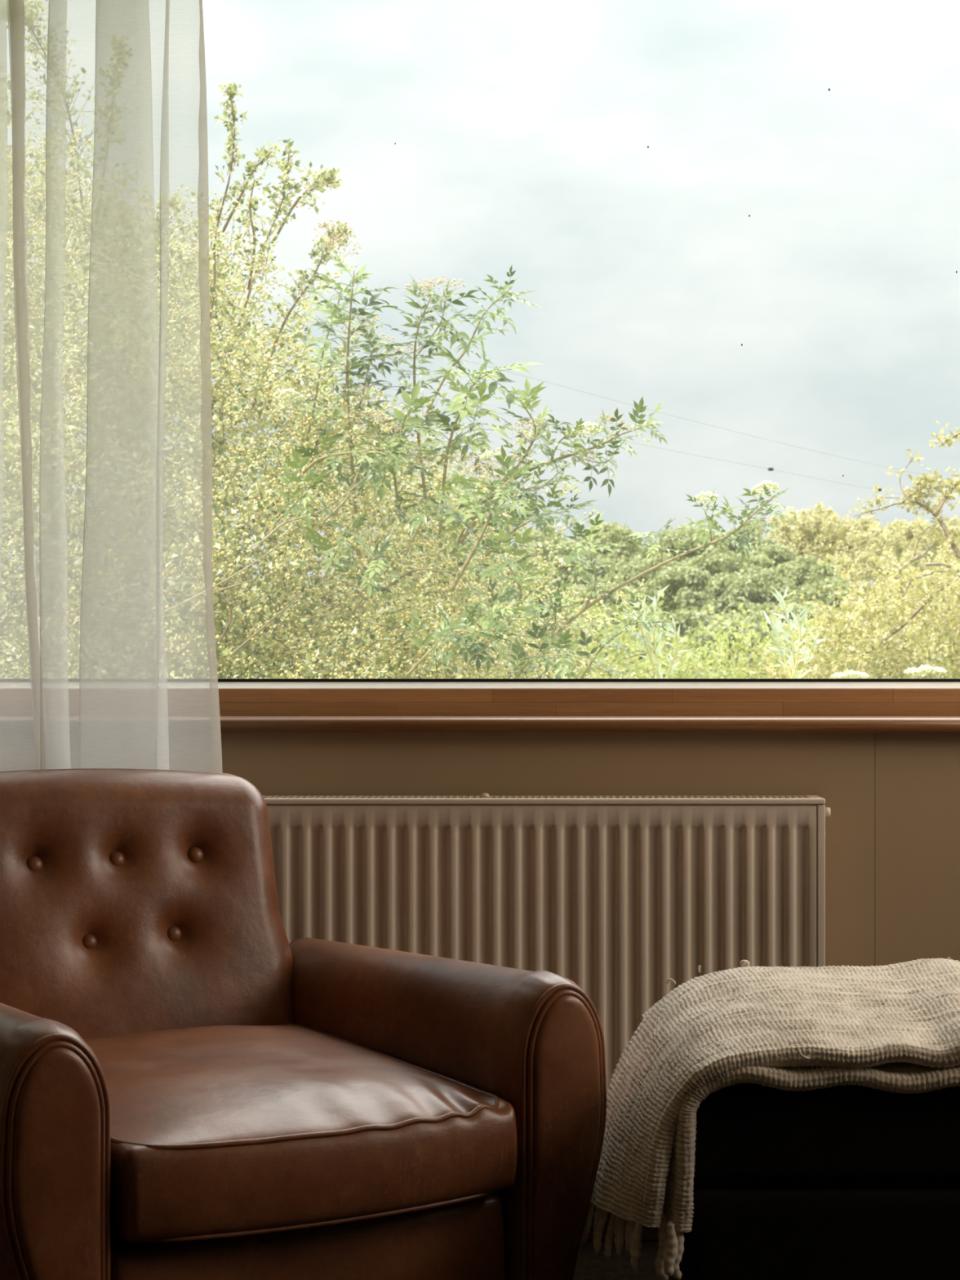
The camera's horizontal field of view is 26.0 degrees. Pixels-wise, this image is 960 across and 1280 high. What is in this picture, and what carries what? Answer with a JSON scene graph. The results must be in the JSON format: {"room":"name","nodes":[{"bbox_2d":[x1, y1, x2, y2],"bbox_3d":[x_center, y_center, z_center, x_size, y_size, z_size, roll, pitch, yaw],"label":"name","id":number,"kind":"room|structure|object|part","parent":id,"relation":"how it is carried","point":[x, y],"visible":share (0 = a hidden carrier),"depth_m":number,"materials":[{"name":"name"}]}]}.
{"room":"living room","nodes":[
{"label":"living room","id":0,"kind":"room"},
{"bbox_2d":[0,732,959,966],"bbox_3d":[0.050,-0.225,3.610,5.300,2.450,0.260,0,0,0],"label":"wall","id":1,"kind":"structure","parent":0,"point":[892,828],"depth_m":3.48,"materials":[{"name":"beige paint"}]},
{"bbox_2d":[0,88,959,732],"bbox_3d":[0.300,-0.603,3.606,3.820,1.514,0.328,0,0,0],"label":"window","id":2,"kind":"structure","parent":1,"relation":"attached to","point":[107,704],"depth_m":3.58,"materials":[{"name":"brown wood"}]},
{"bbox_3d":[-1.085,0.121,3.610,0.930,0.026,0.060,0,0,0],"label":"rail","id":3,"kind":"part","parent":2,"relation":"part of","materials":[{"name":"brown wood"}]},
{"bbox_3d":[-0.605,0.096,3.610,0.490,0.024,0.060,0,0,0],"label":"rail","id":4,"kind":"part","parent":2,"relation":"part of","materials":[{"name":"brown wood"}]},
{"bbox_3d":[-0.380,0.121,3.610,0.480,0.026,0.060,0,0,0],"label":"rail","id":5,"kind":"part","parent":2,"relation":"part of","materials":[{"name":"brown wood"}]},
{"bbox_3d":[-0.170,0.096,3.610,0.380,0.024,0.060,0,0,0],"label":"rail","id":6,"kind":"part","parent":2,"relation":"part of","materials":[{"name":"brown wood"}]},
{"bbox_3d":[-0.005,0.121,3.610,0.270,0.026,0.060,0,0,0],"label":"rail","id":7,"kind":"part","parent":2,"relation":"part of","materials":[{"name":"brown wood"}]},
{"bbox_3d":[0.300,0.141,3.511,3.820,0.024,0.138,0,0,0],"label":"sill","id":8,"kind":"part","parent":2,"relation":"part of","materials":[{"name":"brown wood"}]},
{"bbox_3d":[0.175,0.096,3.610,0.310,0.024,0.060,0,0,0],"label":"rail","id":9,"kind":"part","parent":2,"relation":"part of","materials":[{"name":"brown wood"}]},
{"bbox_3d":[0.325,0.121,3.610,0.390,0.026,0.060,0,0,0],"label":"rail","id":10,"kind":"part","parent":2,"relation":"part of","materials":[{"name":"brown wood"}]},
{"bbox_3d":[0.520,0.096,3.610,0.380,0.024,0.060,0,0,0],"label":"rail","id":11,"kind":"part","parent":2,"relation":"part of","materials":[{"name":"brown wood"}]},
{"bbox_3d":[0.750,0.121,3.610,0.460,0.026,0.060,0,0,0],"label":"rail","id":12,"kind":"part","parent":2,"relation":"part of","materials":[{"name":"brown wood"}]},
{"bbox_3d":[0.975,0.096,3.610,0.530,0.024,0.060,0,0,0],"label":"rail","id":13,"kind":"part","parent":2,"relation":"part of","materials":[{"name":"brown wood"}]},
{"bbox_2d":[262,792,831,1093],"bbox_3d":[0.033,0.626,3.424,1.078,0.749,0.113,0,0,0],"label":"radiator","id":14,"kind":"object","parent":1,"relation":"attached to","point":[619,898],"visible":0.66,"depth_m":3.37,"materials":[{"name":"beige metal"}]},
{"bbox_2d":[262,795,805,798],"bbox_3d":[0.024,0.278,3.414,1.035,0.040,0.068,0,0,0],"label":"grille","id":15,"kind":"object","parent":14,"relation":"attached to","point":[482,796],"depth_m":3.45,"materials":[{"name":"beige metal"}]},
{"bbox_3d":[0.021,0.560,3.454,1.047,0.585,0.008,0,0,0],"label":"panel","id":16,"kind":"part","parent":14,"relation":"part of","materials":[{"name":"beige metal"}]},
{"bbox_2d":[586,1204,658,1240],"bbox_3d":[0.050,0.945,3.472,4.700,0.110,0.016,0,0,0],"label":"baseboard","id":17,"kind":"structure","parent":1,"relation":"attached to","point":[648,1233],"depth_m":3.46,"materials":[{"name":"brown wood"}]},
{"bbox_3d":[1.680,0.577,3.490,2.040,0.846,0.020,0,0,0],"label":"panel","id":18,"kind":"part","parent":1,"relation":"part of","materials":[{"name":"beige paint"}]},
{"bbox_2d":[573,1240,661,1279],"bbox_3d":[0.050,1.060,0.660,5.300,0.120,6.160,0,0,0],"label":"floor","id":19,"kind":"structure","parent":0,"point":[590,1264],"depth_m":3.33,"materials":[{"name":"wood"}]},
{"bbox_2d":[0,768,606,1279],"bbox_3d":[-0.372,0.595,2.783,0.812,0.810,0.845,0,0,-30],"label":"armchair","id":20,"kind":"object","parent":19,"relation":"on","point":[189,1090],"visible":1,"depth_m":2.61,"materials":[{"name":"brown leather"}]},
{"bbox_3d":[-0.636,0.654,2.589,0.144,0.461,0.703,0,0,-29],"label":"armrest","id":21,"kind":"part","parent":20,"relation":"part of","materials":[{"name":"brown leather"}]},
{"bbox_3d":[-0.463,0.665,2.280,0.101,0.439,0.015,0,0,-30],"label":"panel","id":22,"kind":"part","parent":20,"relation":"part of","materials":[{"name":"brown leather"}]},
{"bbox_3d":[-0.527,0.468,3.042,0.540,0.553,0.237,0,0,-30],"label":"backrest","id":23,"kind":"part","parent":20,"relation":"part of","materials":[{"name":"brown leather"}]},
{"bbox_2d":[83,1024,517,1242],"bbox_3d":[-0.327,0.608,2.702,0.508,0.143,0.656,0,0,-30],"label":"seat cushion","id":24,"kind":"object","parent":20,"relation":"on","point":[219,1132],"depth_m":2.49,"materials":[{"name":"brown leather"}]},
{"bbox_3d":[-0.340,0.787,2.725,0.516,0.196,0.610,0,0,-30],"label":"rail","id":25,"kind":"part","parent":20,"relation":"part of","materials":[{"name":"brown leather"}]},
{"bbox_3d":[-0.077,0.654,2.918,0.144,0.462,0.703,0,0,-32],"label":"armrest","id":26,"kind":"part","parent":20,"relation":"part of","materials":[{"name":"brown leather"}]},
{"bbox_3d":[0.109,0.665,2.617,0.101,0.439,0.015,0,0,-30],"label":"panel","id":27,"kind":"part","parent":20,"relation":"part of","materials":[{"name":"brown leather"}]},
{"bbox_2d":[668,1082,959,1279],"bbox_3d":[0.783,0.767,2.678,1.073,0.466,0.364,0,0,0],"label":"ottoman","id":28,"kind":"object","parent":19,"relation":"on","point":[847,1182],"visible":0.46,"depth_m":2.50,"materials":[{"name":"black fabric"}]},
{"bbox_2d":[579,956,959,1279],"bbox_3d":[0.507,0.610,2.716,0.787,0.336,0.478,0,0,0],"label":"throw blanket","id":29,"kind":"object","parent":28,"relation":"on","point":[895,1028],"visible":0.98,"depth_m":2.57,"materials":[{"name":"fabric"}]},
{"bbox_2d":[693,1082,959,1182],"bbox_3d":[0.783,0.595,2.680,1.073,0.121,0.360,0,0,0],"label":"cushion","id":30,"kind":"object","parent":28,"relation":"on","point":[746,1132],"depth_m":2.50,"materials":[{"name":"black fabric"}]},
{"bbox_3d":[0.050,-1.550,0.660,5.300,0.200,6.160,0,0,0],"label":"ceiling","id":31,"kind":"structure","parent":0,"visible":0},
{"bbox_2d":[0,0,222,773],"bbox_3d":[-0.725,-0.295,3.291,1.051,2.310,0.082,0,0,0],"label":"sheer curtain","id":32,"kind":"object","parent":31,"relation":"hanging from","point":[16,7],"visible":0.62,"depth_m":3.28,"materials":[{"name":"white fabric"}]},
{"label":"outside","id":33,"kind":"structure","parent":0,"visible":0},
{"bbox_2d":[0,611,950,678],"bbox_3d":[0.000,2.937,201.950,616.000,14.225,396.100,0,0,0],"label":"ground","id":34,"kind":"structure","parent":33,"point":[179,618],"depth_m":179.14,"materials":[{"name":"green plant"}]},
{"bbox_2d":[0,0,694,678],"bbox_3d":[-2.439,-0.966,8.993,6.620,3.956,4.477,0,0,0],"label":"bush","id":35,"kind":"object","parent":34,"relation":"on","point":[309,643],"visible":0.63,"depth_m":8.19,"materials":[{"name":"green plant"}]},
{"bbox_2d":[248,219,544,613],"bbox_3d":[-0.285,-0.854,7.686,1.012,1.525,1.552,0,0,-11],"label":"shrub","id":36,"kind":"object","parent":34,"relation":"on","point":[464,410],"visible":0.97,"depth_m":7.41,"materials":[{"name":"green plant"}]},
{"bbox_2d":[364,534,443,599],"bbox_3d":[-6.122,-4.041,185.859,9.031,11.470,9.419,0,0,10],"label":"tree","id":37,"kind":"object","parent":34,"relation":"on","point":[388,540],"visible":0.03,"depth_m":184.11,"materials":[{"name":"green plant"}]},
{"bbox_2d":[385,570,478,637],"bbox_3d":[-1.804,0.140,145.701,8.738,11.149,8.238,0,0,40],"label":"tree","id":38,"kind":"object","parent":34,"relation":"on","point":[429,592],"visible":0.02,"depth_m":145.18,"materials":[{"name":"green plant"}]},
{"bbox_2d":[391,563,479,637],"bbox_3d":[-3.473,-0.764,163.777,8.619,11.321,9.032,0,0,-37],"label":"tree","id":39,"kind":"object","parent":34,"relation":"on","point":[420,563],"visible":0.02,"depth_m":162.32,"materials":[{"name":"green plant"}]},
{"bbox_2d":[456,524,504,548],"bbox_3d":[-0.701,-6.679,199.348,8.727,11.135,8.228,0,0,-30],"label":"tree","id":40,"kind":"object","parent":34,"relation":"on","point":[496,526],"visible":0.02,"depth_m":198.73,"materials":[{"name":"green plant"}]},
{"bbox_2d":[480,551,548,585],"bbox_3d":[2.275,-2.219,167.196,7.788,10.230,8.162,0,0,8],"label":"tree","id":41,"kind":"object","parent":34,"relation":"on","point":[520,557],"visible":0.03,"depth_m":166.13,"materials":[{"name":"green plant"}]},
{"bbox_2d":[499,570,555,599],"bbox_3d":[2.950,-0.126,150.826,7.964,10.162,7.509,0,0,-16],"label":"tree","id":42,"kind":"object","parent":34,"relation":"on","point":[548,584],"visible":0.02,"depth_m":150.60,"materials":[{"name":"green plant"}]},
{"bbox_2d":[509,525,567,556],"bbox_3d":[6.001,-6.588,204.852,7.200,9.458,7.545,0,0,16],"label":"tree","id":43,"kind":"object","parent":34,"relation":"on","point":[541,537],"visible":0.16,"depth_m":203.69,"materials":[{"name":"green plant"}]},
{"bbox_2d":[506,591,595,655],"bbox_3d":[3.639,3.051,129.337,9.241,12.139,9.685,0,0,23],"label":"tree","id":44,"kind":"object","parent":34,"relation":"on","point":[582,616],"visible":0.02,"depth_m":129.21,"materials":[{"name":"green plant"}]},
{"bbox_2d":[518,538,591,584],"bbox_3d":[6.129,-2.805,178.956,9.733,11.854,9.333,0,0,27],"label":"tree","id":45,"kind":"object","parent":34,"relation":"on","point":[557,552],"visible":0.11,"depth_m":177.34,"materials":[{"name":"green plant"}]},
{"bbox_2d":[536,554,637,593],"bbox_3d":[8.026,-1.215,160.107,8.514,10.814,8.879,0,0,-7],"label":"tree","id":46,"kind":"object","parent":34,"relation":"on","point":[563,575],"visible":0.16,"depth_m":158.33,"materials":[{"name":"green plant"}]},
{"bbox_2d":[404,377,791,678],"bbox_3d":[0.366,-0.353,6.784,1.277,1.077,0.866,0,0,20],"label":"shrub","id":47,"kind":"object","parent":34,"relation":"on","point":[513,472],"visible":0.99,"depth_m":6.85,"materials":[{"name":"green plant"}]},
{"bbox_2d":[564,576,648,627],"bbox_3d":[8.597,0.368,143.536,7.574,9.494,7.228,0,0,11],"label":"tree","id":48,"kind":"object","parent":34,"relation":"on","point":[608,599],"visible":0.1,"depth_m":142.44,"materials":[{"name":"green plant"}]},
{"bbox_2d":[576,520,645,560],"bbox_3d":[12.441,-5.459,204.013,8.925,12.364,8.435,0,0,11],"label":"tree","id":49,"kind":"object","parent":34,"relation":"on","point":[606,526],"visible":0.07,"depth_m":202.55,"materials":[{"name":"green plant"}]},
{"bbox_2d":[583,525,660,586],"bbox_3d":[12.851,-4.934,186.599,8.398,10.716,7.918,0,0,36],"label":"tree","id":50,"kind":"object","parent":34,"relation":"on","point":[628,547],"visible":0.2,"depth_m":185.51,"materials":[{"name":"green plant"}]},
{"bbox_2d":[588,602,665,631],"bbox_3d":[8.997,2.811,136.354,8.412,10.685,8.773,0,0,33],"label":"tree","id":51,"kind":"object","parent":34,"relation":"on","point":[650,609],"visible":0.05,"depth_m":134.60,"materials":[{"name":"green plant"}]},
{"bbox_2d":[568,624,699,678],"bbox_3d":[9.016,4.884,120.516,9.530,11.606,9.137,0,0,7],"label":"shrub","id":52,"kind":"object","parent":34,"relation":"on","point":[664,635],"visible":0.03,"depth_m":118.00,"materials":[{"name":"green plant"}]},
{"bbox_2d":[609,551,690,630],"bbox_3d":[13.772,-1.374,166.200,9.029,11.317,8.615,0,0,-37],"label":"tree","id":53,"kind":"object","parent":34,"relation":"on","point":[629,570],"visible":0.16,"depth_m":165.16,"materials":[{"name":"green plant"}]},
{"bbox_2d":[624,583,692,678],"bbox_3d":[0.629,0.132,7.402,0.242,0.658,0.111,0,0,0],"label":"sapling","id":54,"kind":"object","parent":34,"relation":"on","point":[658,673],"visible":0.74,"depth_m":7.40,"materials":[{"name":"green plant"}]},
{"bbox_3d":[0.604,0.009,7.401,0.079,0.290,0.011,0,0,0],"label":"stem","id":55,"kind":"part","parent":54,"relation":"part of","materials":[{"name":"green plant"}]},
{"bbox_3d":[0.639,0.142,7.401,0.050,0.638,0.011,0,0,0],"label":"stem","id":56,"kind":"part","parent":54,"relation":"part of","materials":[{"name":"green plant"}]},
{"bbox_3d":[0.674,0.060,7.401,0.062,0.228,0.011,0,0,0],"label":"stem","id":57,"kind":"part","parent":54,"relation":"part of","materials":[{"name":"green plant"}]},
{"bbox_2d":[644,522,698,555],"bbox_3d":[18.598,-5.115,195.669,8.705,11.779,9.232,0,0,28],"label":"tree","id":58,"kind":"object","parent":34,"relation":"on","point":[684,526],"visible":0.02,"depth_m":194.98,"materials":[{"name":"green plant"}]},
{"bbox_2d":[403,580,959,678],"bbox_3d":[1.957,0.458,12.792,5.079,1.868,2.604,0,0,0],"label":"hedge","id":59,"kind":"object","parent":34,"relation":"on","point":[686,658],"visible":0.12,"depth_m":12.33,"materials":[{"name":"green plant"}]},
{"bbox_2d":[639,528,728,632],"bbox_3d":[18.598,-3.944,185.894,9.753,11.878,9.352,0,0,-23],"label":"tree","id":60,"kind":"object","parent":34,"relation":"on","point":[686,544],"visible":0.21,"depth_m":183.89,"materials":[{"name":"green plant"}]},
{"bbox_3d":[18.367,-6.601,185.877,8.904,6.564,9.201,0,0,-41],"label":"crown","id":61,"kind":"part","parent":60,"relation":"part of","materials":[{"name":"green plant"}]},
{"bbox_2d":[635,564,736,631],"bbox_3d":[14.730,-0.248,152.287,7.577,10.496,7.161,0,0,-13],"label":"tree","id":62,"kind":"object","parent":34,"relation":"on","point":[691,585],"visible":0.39,"depth_m":151.44,"materials":[{"name":"green plant"}]},
{"bbox_2d":[656,607,743,667],"bbox_3d":[14.680,3.655,134.808,9.127,11.593,9.519,0,0,3],"label":"bush","id":63,"kind":"object","parent":34,"relation":"on","point":[685,618],"visible":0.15,"depth_m":133.52,"materials":[{"name":"green plant"}]},
{"bbox_2d":[670,617,773,678],"bbox_3d":[14.328,4.580,120.289,8.521,11.804,8.053,0,0,-23],"label":"bush","id":64,"kind":"object","parent":34,"relation":"on","point":[701,638],"visible":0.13,"depth_m":119.25,"materials":[{"name":"green plant"}]},
{"bbox_2d":[671,545,774,626],"bbox_3d":[19.027,-1.640,160.224,8.608,11.307,9.021,0,0,13],"label":"tree","id":65,"kind":"object","parent":34,"relation":"on","point":[731,562],"visible":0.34,"depth_m":158.71,"materials":[{"name":"green plant"}]},
{"bbox_2d":[720,520,778,564],"bbox_3d":[24.974,-6.056,195.036,7.029,10.304,7.438,0,0,-18],"label":"tree","id":66,"kind":"object","parent":34,"relation":"on","point":[756,539],"visible":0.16,"depth_m":193.42,"materials":[{"name":"green plant"}]},
{"bbox_2d":[702,566,803,615],"bbox_3d":[19.654,-0.260,148.963,7.561,9.932,7.924,0,0,33],"label":"tree","id":67,"kind":"object","parent":34,"relation":"on","point":[742,588],"visible":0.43,"depth_m":147.72,"materials":[{"name":"green plant"}]},
{"bbox_2d":[739,542,799,586],"bbox_3d":[24.715,-3.792,181.396,7.418,9.421,7.736,0,0,-43],"label":"tree","id":68,"kind":"object","parent":34,"relation":"on","point":[779,553],"visible":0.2,"depth_m":180.20,"materials":[{"name":"green plant"}]},
{"bbox_2d":[728,600,836,661],"bbox_3d":[19.682,2.921,131.268,8.496,10.791,8.861,0,0,-37],"label":"bush","id":69,"kind":"object","parent":34,"relation":"on","point":[770,608],"visible":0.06,"depth_m":129.85,"materials":[{"name":"green plant"}]},
{"bbox_2d":[764,508,825,561],"bbox_3d":[30.563,-6.713,206.470,7.590,12.600,7.651,0,0,-19],"label":"feathery tree","id":70,"kind":"object","parent":34,"relation":"on","point":[781,535],"visible":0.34,"depth_m":205.94,"materials":[{"name":"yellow plant"}]},
{"bbox_2d":[763,583,827,678],"bbox_3d":[1.063,0.123,7.010,0.220,0.624,0.099,0,0,0],"label":"sapling","id":71,"kind":"object","parent":34,"relation":"on","point":[796,621],"visible":0.88,"depth_m":7.00,"materials":[{"name":"green plant"}]},
{"bbox_3d":[1.015,0.042,7.001,0.087,0.207,0.011,0,0,0],"label":"stem","id":72,"kind":"part","parent":71,"relation":"part of","materials":[{"name":"green plant"}]},
{"bbox_3d":[1.037,0.144,7.001,0.046,0.584,0.011,0,0,0],"label":"stem","id":73,"kind":"part","parent":71,"relation":"part of","materials":[{"name":"green plant"}]},
{"bbox_3d":[1.064,0.018,7.001,0.029,0.215,0.011,0,0,0],"label":"stem","id":74,"kind":"part","parent":71,"relation":"part of","materials":[{"name":"green plant"}]},
{"bbox_3d":[1.091,0.086,7.001,0.087,0.197,0.011,0,0,0],"label":"stem","id":75,"kind":"part","parent":71,"relation":"part of","materials":[{"name":"green plant"}]},
{"bbox_2d":[755,622,858,678],"bbox_3d":[18.711,4.498,115.441,8.716,11.121,8.218,0,0,11],"label":"tree","id":76,"kind":"object","parent":34,"relation":"on","point":[814,628],"visible":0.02,"depth_m":114.40,"materials":[{"name":"green plant"}]},
{"bbox_2d":[777,502,844,561],"bbox_3d":[34.474,-8.548,218.771,7.418,11.996,7.506,0,0,-44],"label":"feathery tree","id":77,"kind":"object","parent":34,"relation":"on","point":[820,508],"visible":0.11,"depth_m":217.78,"materials":[{"name":"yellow plant"}]},
{"bbox_2d":[773,554,853,598],"bbox_3d":[25.375,-1.748,162.891,7.878,9.875,7.518,0,0,23],"label":"tree","id":78,"kind":"object","parent":34,"relation":"on","point":[802,572],"visible":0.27,"depth_m":160.94,"materials":[{"name":"green plant"}]},
{"bbox_2d":[784,574,871,623],"bbox_3d":[23.666,0.824,143.601,7.868,10.648,8.345,0,0,15],"label":"tree","id":79,"kind":"object","parent":34,"relation":"on","point":[828,593],"visible":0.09,"depth_m":142.13,"materials":[{"name":"green plant"}]},
{"bbox_2d":[797,511,864,571],"bbox_3d":[35.216,-7.058,207.055,7.151,11.564,7.236,0,0,14],"label":"feathery tree","id":80,"kind":"object","parent":34,"relation":"on","point":[839,544],"visible":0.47,"depth_m":206.04,"materials":[{"name":"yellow plant"}]},
{"bbox_2d":[815,553,861,582],"bbox_3d":[30.959,-2.915,184.708,5.899,9.539,5.969,0,0,-20],"label":"feathery tree","id":81,"kind":"object","parent":34,"relation":"on","point":[846,563],"visible":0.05,"depth_m":183.98,"materials":[{"name":"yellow plant"}]},
{"bbox_2d":[729,419,959,678],"bbox_3d":[2.663,-0.067,11.735,2.524,2.224,3.011,0,0,9],"label":"bush","id":82,"kind":"object","parent":34,"relation":"on","point":[879,608],"visible":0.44,"depth_m":11.10,"materials":[{"name":"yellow plant"}]},
{"bbox_2d":[831,669,869,678],"bbox_3d":[1.599,0.758,9.000,0.170,1.260,0.078,0,0,0],"label":"parsley","id":83,"kind":"object","parent":34,"relation":"on","point":[846,673],"visible":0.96,"depth_m":8.98,"materials":[{"name":"white plant"}]},
{"bbox_2d":[824,514,883,549],"bbox_3d":[40.799,-7.974,225.354,7.026,11.228,6.943,0,0,-17],"label":"feathery tree","id":84,"kind":"object","parent":34,"relation":"on","point":[864,524],"visible":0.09,"depth_m":223.44,"materials":[{"name":"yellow plant"}]},
{"bbox_2d":[841,522,908,583],"bbox_3d":[38.398,-5.605,202.696,7.436,11.883,7.349,0,0,9],"label":"feathery tree","id":85,"kind":"object","parent":34,"relation":"on","point":[886,537],"visible":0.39,"depth_m":201.52,"materials":[{"name":"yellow plant"}]},
{"bbox_2d":[848,545,908,604],"bbox_3d":[34.259,-3.161,180.591,6.076,10.006,6.028,0,0,14],"label":"feathery tree","id":86,"kind":"object","parent":34,"relation":"on","point":[862,559],"visible":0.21,"depth_m":179.32,"materials":[{"name":"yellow plant"}]},
{"bbox_2d":[866,577,936,645],"bbox_3d":[34.324,-0.102,170.846,6.253,10.111,6.327,0,0,-12],"label":"feathery tree","id":87,"kind":"object","parent":34,"relation":"on","point":[874,584],"visible":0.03,"depth_m":170.36,"materials":[{"name":"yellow plant"}]},
{"bbox_2d":[881,518,933,567],"bbox_3d":[46.077,-7.968,222.659,6.327,10.231,6.402,0,0,-20],"label":"feathery tree","id":88,"kind":"object","parent":34,"relation":"on","point":[894,525],"visible":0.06,"depth_m":221.97,"materials":[{"name":"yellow plant"}]},
{"bbox_2d":[903,664,946,678],"bbox_3d":[2.052,0.754,9.600,0.204,1.283,0.093,0,0,0],"label":"parsley","id":89,"kind":"object","parent":34,"relation":"on","point":[927,667],"visible":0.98,"depth_m":9.58,"materials":[{"name":"white plant"}]},
{"bbox_2d":[892,516,959,568],"bbox_3d":[44.485,-6.004,209.300,7.195,12.695,7.447,0,0,-15],"label":"feathery tree","id":90,"kind":"object","parent":34,"relation":"on","point":[910,532],"visible":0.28,"depth_m":208.47,"materials":[{"name":"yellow plant"}]},
{"bbox_2d":[900,542,957,606],"bbox_3d":[39.339,-3.020,183.183,6.664,10.974,6.610,0,0,37],"label":"feathery tree","id":91,"kind":"object","parent":34,"relation":"on","point":[910,555],"visible":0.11,"depth_m":181.74,"materials":[{"name":"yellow plant"}]},
{"bbox_2d":[910,583,958,661],"bbox_3d":[38.656,1.189,170.904,7.441,11.892,7.354,0,0,-26],"label":"feathery tree","id":92,"kind":"object","parent":34,"relation":"on","point":[943,590],"visible":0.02,"depth_m":169.40,"materials":[{"name":"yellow plant"}]},
{"bbox_2d":[930,537,959,562],"bbox_3d":[47.897,-5.463,207.123,7.365,12.129,7.306,0,0,-36],"label":"feathery tree","id":93,"kind":"object","parent":34,"relation":"on","point":[936,545],"visible":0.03,"depth_m":207.25,"materials":[{"name":"green plant"}]},
{"bbox_2d":[932,515,959,555],"bbox_3d":[50.556,-7.457,217.599,6.998,11.184,6.916,0,0,-28],"label":"feathery tree","id":94,"kind":"object","parent":34,"relation":"on","point":[955,516],"visible":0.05,"depth_m":216.72,"materials":[{"name":"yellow plant"}]},
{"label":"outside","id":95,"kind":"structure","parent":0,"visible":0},
{"bbox_2d":[178,273,946,479],"bbox_3d":[4.231,-5.279,46.301,22.517,4.293,0.656,0,0,-21],"label":"overhead cable","id":96,"kind":"object","parent":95,"point":[179,273],"visible":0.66,"depth_m":46.52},
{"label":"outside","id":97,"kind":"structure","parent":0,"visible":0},
{"bbox_2d":[282,361,959,504],"bbox_3d":[3.767,-3.816,40.286,20.046,2.899,0.825,0,0,-24],"label":"overhead cable","id":98,"kind":"object","parent":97,"point":[769,468],"visible":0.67,"depth_m":40.92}
]}

